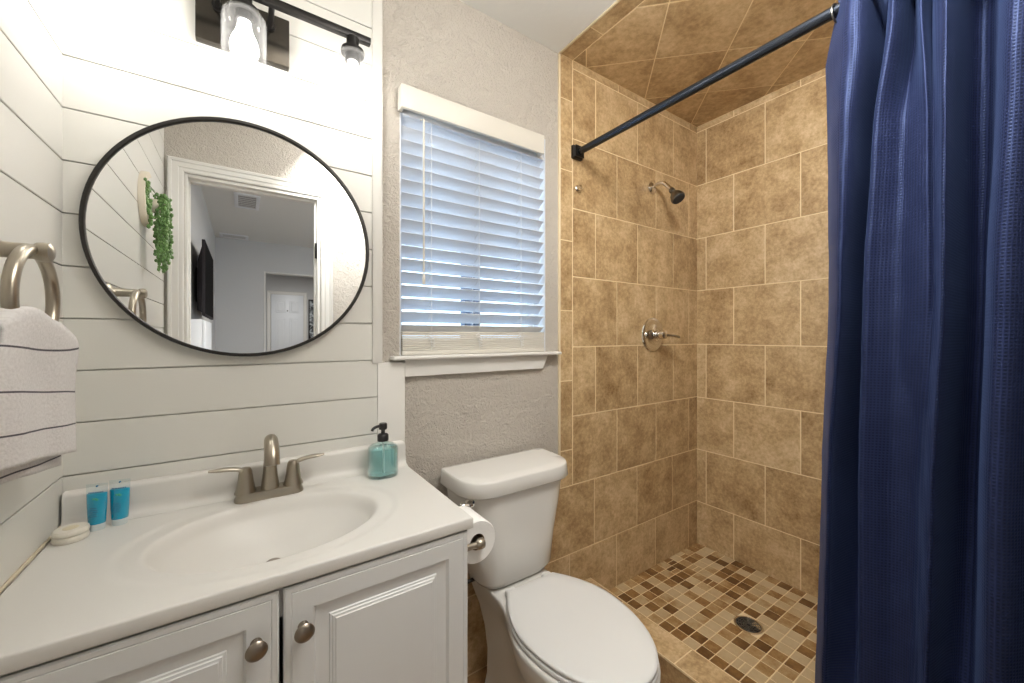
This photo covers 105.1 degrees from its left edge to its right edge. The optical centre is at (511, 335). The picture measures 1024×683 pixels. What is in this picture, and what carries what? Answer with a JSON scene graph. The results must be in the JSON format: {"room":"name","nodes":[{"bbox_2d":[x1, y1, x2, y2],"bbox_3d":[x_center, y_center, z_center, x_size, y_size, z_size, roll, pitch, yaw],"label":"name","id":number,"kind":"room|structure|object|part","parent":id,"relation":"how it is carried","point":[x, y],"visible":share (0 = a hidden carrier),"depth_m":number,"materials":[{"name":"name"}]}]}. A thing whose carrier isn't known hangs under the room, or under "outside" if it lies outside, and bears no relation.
{"room":"bathroom","nodes":[
{"label":"bathroom","id":0,"kind":"room"},
{"bbox_2d":[0,0,62,594],"bbox_3d":[-0.615,0.018,0.301,0.012,2.494,1.392,0,0,-34],"label":"wall","id":1,"kind":"structure","parent":0,"point":[31,31],"depth_m":0.74,"materials":[{"name":"white paint"}]},
{"bbox_2d":[0,241,60,321],"bbox_3d":[-0.748,-0.064,0.585,0.089,0.180,0.165,0,0,-34],"label":"towel ring","id":2,"kind":"object","parent":1,"relation":"attached to","point":[17,254],"visible":0.81,"depth_m":0.58,"materials":[{"name":"silver metal"}]},
{"bbox_3d":[-0.748,-0.128,0.585,0.089,0.052,0.052,0,0,-34],"label":"post","id":3,"kind":"part","parent":2,"relation":"part of","materials":[{"name":"silver metal"}]},
{"bbox_2d":[0,306,78,484],"bbox_3d":[-0.730,0.097,0.598,0.041,0.278,0.287,0,0,-34],"label":"hand towel","id":4,"kind":"object","parent":2,"relation":"hanging from","point":[39,354],"visible":1,"depth_m":0.58,"materials":[{"name":"fabric"}]},
{"bbox_2d":[59,0,376,492],"bbox_3d":[-0.723,0.018,1.064,0.696,2.494,0.012,0,0,-34],"label":"panelling","id":5,"kind":"object","parent":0,"point":[148,404],"visible":0.39,"depth_m":1.00,"materials":[{"name":"white paint"}]},
{"bbox_2d":[78,116,368,356],"bbox_3d":[-0.707,-0.256,1.052,0.624,0.624,0.025,0,0,-34],"label":"round mirror","id":6,"kind":"object","parent":5,"relation":"attached to","point":[215,235],"visible":1,"depth_m":1.02,"materials":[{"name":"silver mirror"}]},
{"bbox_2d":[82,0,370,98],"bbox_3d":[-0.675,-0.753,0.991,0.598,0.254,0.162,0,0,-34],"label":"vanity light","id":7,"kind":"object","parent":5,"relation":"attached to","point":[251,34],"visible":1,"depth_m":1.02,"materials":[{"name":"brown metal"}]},
{"bbox_3d":[-0.863,-0.722,0.821,0.060,0.098,0.060,0,0,-34],"label":"bulb","id":8,"kind":"part","parent":7,"relation":"part of","materials":[{"name":"white glass"}]},
{"bbox_3d":[-0.657,-0.722,0.962,0.060,0.098,0.060,0,0,-34],"label":"bulb","id":9,"kind":"part","parent":7,"relation":"part of","materials":[{"name":"white glass"}]},
{"bbox_2d":[229,0,259,27],"bbox_3d":[-0.657,-0.803,0.962,0.063,0.068,0.063,0,0,-34],"label":"shade","id":10,"kind":"object","parent":7,"relation":"attached to","point":[244,11],"depth_m":0.95,"materials":[{"name":"clear glass"}]},
{"bbox_3d":[-0.449,-0.722,1.105,0.060,0.098,0.060,0,0,-34],"label":"bulb","id":11,"kind":"part","parent":7,"relation":"part of","materials":[{"name":"white glass"}]},
{"bbox_2d":[341,34,364,65],"bbox_3d":[-0.449,-0.803,1.105,0.063,0.068,0.063,0,0,-34],"label":"shade","id":12,"kind":"object","parent":7,"relation":"attached to","point":[353,54],"depth_m":1.09,"materials":[{"name":"glass"}]},
{"bbox_2d":[61,440,407,526],"bbox_3d":[-0.663,0.384,1.066,0.764,0.076,0.048,0,0,-34],"label":"backsplash","id":13,"kind":"structure","parent":5,"relation":"attached to","point":[169,493],"depth_m":0.98,"materials":[{"name":"stone"}]},
{"bbox_2d":[382,0,557,497],"bbox_3d":[-0.164,0.018,1.542,0.793,2.494,0.140,0,0,-34],"label":"wall","id":14,"kind":"structure","parent":0,"point":[451,50],"depth_m":1.45,"materials":[{"name":"beige paint"}]},
{"bbox_2d":[371,0,381,362],"bbox_3d":[-0.438,-0.570,1.263,0.032,1.318,0.031,0,0,-34],"label":"trim","id":15,"kind":"structure","parent":14,"relation":"attached to","point":[376,176],"depth_m":1.25,"materials":[{"name":"white paint"}]},
{"bbox_2d":[376,362,404,443],"bbox_3d":[-0.400,0.677,1.289,0.089,1.176,0.030,0,0,-34],"label":"trim","id":16,"kind":"structure","parent":14,"relation":"attached to","point":[390,396],"depth_m":1.28,"materials":[{"name":"white paint"}]},
{"bbox_2d":[390,112,561,376],"bbox_3d":[-0.134,-0.349,1.534,0.720,0.972,0.178,0,0,-34],"label":"window","id":17,"kind":"structure","parent":14,"relation":"in","point":[415,365],"depth_m":1.48,"materials":[{"name":"white wood"}]},
{"bbox_3d":[-0.176,-0.384,1.576,0.629,0.903,0.060,0,0,-34],"label":"frame","id":18,"kind":"part","parent":17,"relation":"part of","materials":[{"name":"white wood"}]},
{"bbox_2d":[398,83,543,355],"bbox_3d":[-0.123,-0.378,1.484,0.626,0.890,0.097,0,0,-34],"label":"window blind","id":19,"kind":"object","parent":17,"relation":"attached to","point":[471,182],"visible":0.92,"depth_m":1.47,"materials":[{"name":"white plastic"}]},
{"bbox_3d":[-0.296,-0.351,1.387,0.030,0.802,0.061,0,0,-34],"label":"ladder cord","id":20,"kind":"part","parent":19,"relation":"part of","materials":[{"name":"white fabric"}]},
{"bbox_3d":[-0.129,0.059,1.505,0.612,0.016,0.052,0,0,-34],"label":"rail","id":21,"kind":"part","parent":19,"relation":"part of","materials":[{"name":"white plastic"}]},
{"bbox_3d":[-0.139,-0.351,1.495,0.030,0.802,0.061,0,0,-34],"label":"ladder cord","id":22,"kind":"part","parent":19,"relation":"part of","materials":[{"name":"white plastic"}]},
{"bbox_3d":[0.021,-0.351,1.605,0.030,0.802,0.061,0,0,-34],"label":"ladder cord","id":23,"kind":"part","parent":19,"relation":"part of","materials":[{"name":"white plastic"}]},
{"bbox_3d":[-0.118,0.074,1.511,0.720,0.013,0.123,0,0,-34],"label":"sill","id":24,"kind":"part","parent":17,"relation":"part of","materials":[{"name":"white paint"}]},
{"bbox_2d":[558,53,560,488],"bbox_3d":[0.206,-0.281,1.706,0.010,1.896,0.010,0,0,-34],"label":"trim","id":25,"kind":"structure","parent":14,"relation":"attached to","point":[559,54],"depth_m":1.70,"materials":[{"name":"beige tile"}]},
{"bbox_2d":[468,54,696,675],"bbox_3d":[0.360,0.018,1.898,1.879,2.494,0.146,0,0,-34],"label":"wall tiles","id":26,"kind":"structure","parent":14,"relation":"attached to","point":[627,504],"depth_m":1.94,"materials":[{"name":"beige ceramic"}]},
{"bbox_2d":[575,185,582,191],"bbox_3d":[0.301,-0.661,1.753,0.030,0.030,0.025,0,0,-34],"label":"robe hook","id":27,"kind":"object","parent":26,"relation":"attached to","point":[578,188],"visible":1,"depth_m":1.75,"materials":[{"name":"silver metal"}]},
{"bbox_2d":[641,318,679,351],"bbox_3d":[0.772,-0.004,2.018,0.178,0.178,0.120,0,0,-34],"label":"shower valve","id":28,"kind":"object","parent":26,"relation":"attached to","point":[652,334],"visible":1,"depth_m":2.04,"materials":[{"name":"silver metal"}]},
{"bbox_3d":[0.800,-0.004,2.026,0.098,0.044,0.102,0,0,-34],"label":"handle","id":29,"kind":"part","parent":28,"relation":"part of","materials":[{"name":"silver metal"}]},
{"bbox_2d":[648,181,684,203],"bbox_3d":[0.788,-0.732,1.992,0.070,0.151,0.182,0,0,-34],"label":"shower","id":30,"kind":"object","parent":26,"relation":"attached to","point":[677,196],"visible":1,"depth_m":1.96,"materials":[{"name":"silver metal"}]},
{"bbox_3d":[0.772,-0.762,2.016,0.021,0.070,0.122,0,0,-34],"label":"arm","id":31,"kind":"part","parent":30,"relation":"part of","materials":[{"name":"silver metal"}]},
{"bbox_2d":[571,3,839,160],"bbox_3d":[0.679,-0.816,1.185,0.056,0.056,1.388,0,0,-34],"label":"curtain rod","id":32,"kind":"object","parent":26,"relation":"attached to","point":[577,152],"visible":1,"depth_m":1.22,"materials":[{"name":"grey metal"}]},
{"bbox_2d":[815,0,1023,682],"bbox_3d":[0.938,0.093,0.836,0.253,1.915,0.483,0,0,-34],"label":"shower curtain","id":33,"kind":"object","parent":32,"relation":"hanging from","point":[921,580],"visible":1,"depth_m":0.87,"materials":[{"name":"blue fabric"}]},
{"bbox_2d":[559,0,620,53],"bbox_3d":[0.600,-1.226,1.130,0.010,0.007,1.386,0,0,-34],"label":"trim","id":34,"kind":"structure","parent":14,"relation":"attached to","point":[614,4],"depth_m":1.55,"materials":[{"name":"beige tile"}]},
{"bbox_2d":[468,666,486,682],"bbox_3d":[0.389,1.315,1.076,2.560,0.100,1.535,0,0,-34],"label":"floor","id":35,"kind":"structure","parent":0,"point":[479,676],"depth_m":1.45,"materials":[{"name":"brown tile"}]},
{"bbox_2d":[0,476,467,682],"bbox_3d":[-0.536,0.856,0.874,0.754,0.818,0.500,0,0,-34],"label":"vanity cabinet","id":36,"kind":"object","parent":35,"relation":"on","point":[401,616],"visible":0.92,"depth_m":0.74,"materials":[{"name":"white paint"}]},
{"bbox_3d":[-0.571,0.808,0.593,0.376,0.714,0.018,0,0,-34],"label":"door","id":37,"kind":"part","parent":36,"relation":"part of","materials":[{"name":"white paint"}]},
{"bbox_2d":[0,440,472,675],"bbox_3d":[-0.544,0.441,0.887,0.771,0.192,0.482,0,0,-34],"label":"countertop","id":38,"kind":"structure","parent":36,"relation":"on","point":[184,549],"depth_m":0.83,"materials":[{"name":"stone"}]},
{"bbox_2d":[50,522,89,545],"bbox_3d":[-0.907,0.407,0.806,0.054,0.025,0.054,0,0,-34],"label":"soap","id":39,"kind":"object","parent":38,"relation":"on","point":[74,532],"visible":1,"depth_m":0.80,"materials":[{"name":"white wax"}]},
{"bbox_2d":[86,485,107,531],"bbox_3d":[-0.900,0.371,0.850,0.027,0.099,0.028,0,0,27],"label":"toiletry tube","id":40,"kind":"object","parent":38,"relation":"on","point":[97,501],"visible":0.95,"depth_m":0.84,"materials":[{"name":"plastic"}]},
{"bbox_2d":[109,481,129,525],"bbox_3d":[-0.875,0.371,0.875,0.027,0.099,0.028,0,0,26],"label":"toiletry tube","id":41,"kind":"object","parent":38,"relation":"on","point":[119,497],"visible":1,"depth_m":0.87,"materials":[{"name":"plastic"}]},
{"bbox_2d":[208,434,323,503],"bbox_3d":[-0.616,0.337,1.002,0.260,0.170,0.138,0,0,-34],"label":"faucet","id":42,"kind":"object","parent":38,"relation":"on","point":[246,491],"visible":1,"depth_m":1.01,"materials":[{"name":"silver metal"}]},
{"bbox_3d":[-0.706,0.366,0.992,0.101,0.073,0.049,0,0,-34],"label":"handle","id":43,"kind":"part","parent":42,"relation":"part of","materials":[{"name":"silver metal"}]},
{"bbox_3d":[-0.615,0.328,1.000,0.044,0.152,0.134,0,0,-34],"label":"spout","id":44,"kind":"part","parent":42,"relation":"part of","materials":[{"name":"silver metal"}]},
{"bbox_3d":[-0.574,0.366,1.082,0.101,0.073,0.049,0,0,-34],"label":"handle","id":45,"kind":"part","parent":42,"relation":"part of","materials":[{"name":"silver metal"}]},
{"bbox_2d":[368,422,397,479],"bbox_3d":[-0.388,0.341,1.178,0.086,0.158,0.076,0,0,-34],"label":"soap dispenser","id":46,"kind":"object","parent":38,"relation":"on","point":[383,458],"visible":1,"depth_m":1.16,"materials":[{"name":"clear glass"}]},
{"bbox_2d":[368,441,397,479],"bbox_3d":[-0.388,0.367,1.178,0.086,0.106,0.076,0,0,-34],"label":"bottle","id":47,"kind":"object","parent":46,"relation":"attached to","point":[383,458],"depth_m":1.15,"materials":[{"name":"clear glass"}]},
{"bbox_3d":[-0.430,0.527,0.660,0.033,0.033,0.029,0,0,-34],"label":"knob","id":48,"kind":"part","parent":36,"relation":"part of","materials":[{"name":"silver metal"}]},
{"bbox_3d":[-0.372,0.527,0.701,0.033,0.033,0.029,0,0,-34],"label":"knob","id":49,"kind":"part","parent":36,"relation":"part of","materials":[{"name":"silver metal"}]},
{"bbox_3d":[-0.258,0.808,0.807,0.368,0.714,0.018,0,0,-34],"label":"door","id":50,"kind":"part","parent":36,"relation":"part of","materials":[{"name":"white paint"}]},
{"bbox_2d":[468,535,485,550],"bbox_3d":[-0.134,0.518,1.016,0.070,0.034,0.162,0,0,-34],"label":"toilet paper holder","id":51,"kind":"object","parent":36,"relation":"attached to","point":[478,543],"visible":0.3,"depth_m":0.96,"materials":[{"name":"silver metal"}]},
{"bbox_2d":[459,506,494,563],"bbox_3d":[-0.116,0.520,1.029,0.107,0.107,0.104,0,0,-34],"label":"toilet paper roll","id":52,"kind":"object","parent":51,"relation":"hanging from","point":[482,527],"visible":0.43,"depth_m":1.00,"materials":[{"name":"white paper"}]},
{"bbox_2d":[440,448,660,682],"bbox_3d":[0.123,0.863,1.204,0.461,0.805,0.696,0,0,-34],"label":"toilet","id":53,"kind":"object","parent":35,"relation":"on","point":[542,625],"visible":0.91,"depth_m":1.24,"materials":[{"name":"white ceramic"}]},
{"bbox_3d":[-0.139,0.532,1.228,0.045,0.032,0.041,0,0,-6],"label":"flush lever","id":54,"kind":"part","parent":53,"relation":"part of","materials":[{"name":"silver metal"}]},
{"bbox_3d":[-0.010,0.673,1.407,0.412,0.331,0.210,0,0,-34],"label":"tank","id":55,"kind":"part","parent":53,"relation":"part of","materials":[{"name":"white ceramic"}]},
{"bbox_3d":[-0.005,0.487,1.400,0.452,0.054,0.228,0,0,-34],"label":"tank lid","id":56,"kind":"part","parent":53,"relation":"part of","materials":[{"name":"white ceramic"}]},
{"bbox_3d":[0.132,1.054,1.200,0.358,0.423,0.679,0,0,-34],"label":"bowl","id":57,"kind":"part","parent":53,"relation":"part of","materials":[{"name":"white ceramic"}]},
{"bbox_3d":[0.193,0.835,1.111,0.346,0.014,0.460,0,0,-34],"label":"seat","id":58,"kind":"part","parent":53,"relation":"part of","materials":[{"name":"white plastic"}]},
{"bbox_3d":[0.192,0.818,1.112,0.342,0.014,0.457,0,0,-34],"label":"lid","id":59,"kind":"part","parent":53,"relation":"part of","materials":[{"name":"white plastic"}]},
{"bbox_2d":[585,578,740,682],"bbox_3d":[0.705,1.191,1.204,0.117,0.151,1.390,0,0,-34],"label":"shower curb","id":60,"kind":"object","parent":35,"relation":"on","point":[679,663],"visible":0.42,"depth_m":1.36,"materials":[{"name":"beige tile"}]},
{"bbox_2d":[459,0,616,52],"bbox_3d":[-0.021,-1.279,0.722,1.484,0.100,1.655,0,0,-34],"label":"ceiling","id":61,"kind":"structure","parent":0,"point":[553,24],"depth_m":1.50,"materials":[{"name":"white paint"}]},
{"bbox_2d":[562,0,837,126],"bbox_3d":[1.001,-1.278,1.495,1.076,0.102,1.535,0,0,-34],"label":"ceiling tiles","id":62,"kind":"structure","parent":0,"point":[654,50],"depth_m":1.68,"materials":[{"name":"beige tile"}]},
{"bbox_2d":[609,543,817,682],"bbox_3d":[1.109,1.244,1.465,0.934,0.046,1.427,0,0,-34],"label":"floor","id":63,"kind":"structure","parent":0,"point":[696,594],"depth_m":1.73,"materials":[{"name":"stone"}]},
{"bbox_2d":[734,615,763,634],"bbox_3d":[0.997,1.221,1.653,0.109,0.005,0.109,0,0,-34],"label":"shower drain","id":64,"kind":"object","parent":63,"relation":"on","point":[744,623],"visible":1,"depth_m":1.65,"materials":[{"name":"silver metal"}]},
{"bbox_2d":[697,68,828,597],"bbox_3d":[1.557,0.018,1.719,0.106,2.494,1.515,0,0,-34],"label":"wall","id":65,"kind":"structure","parent":0,"point":[763,251],"depth_m":2.01,"materials":[{"name":"brown tile"}]}
]}

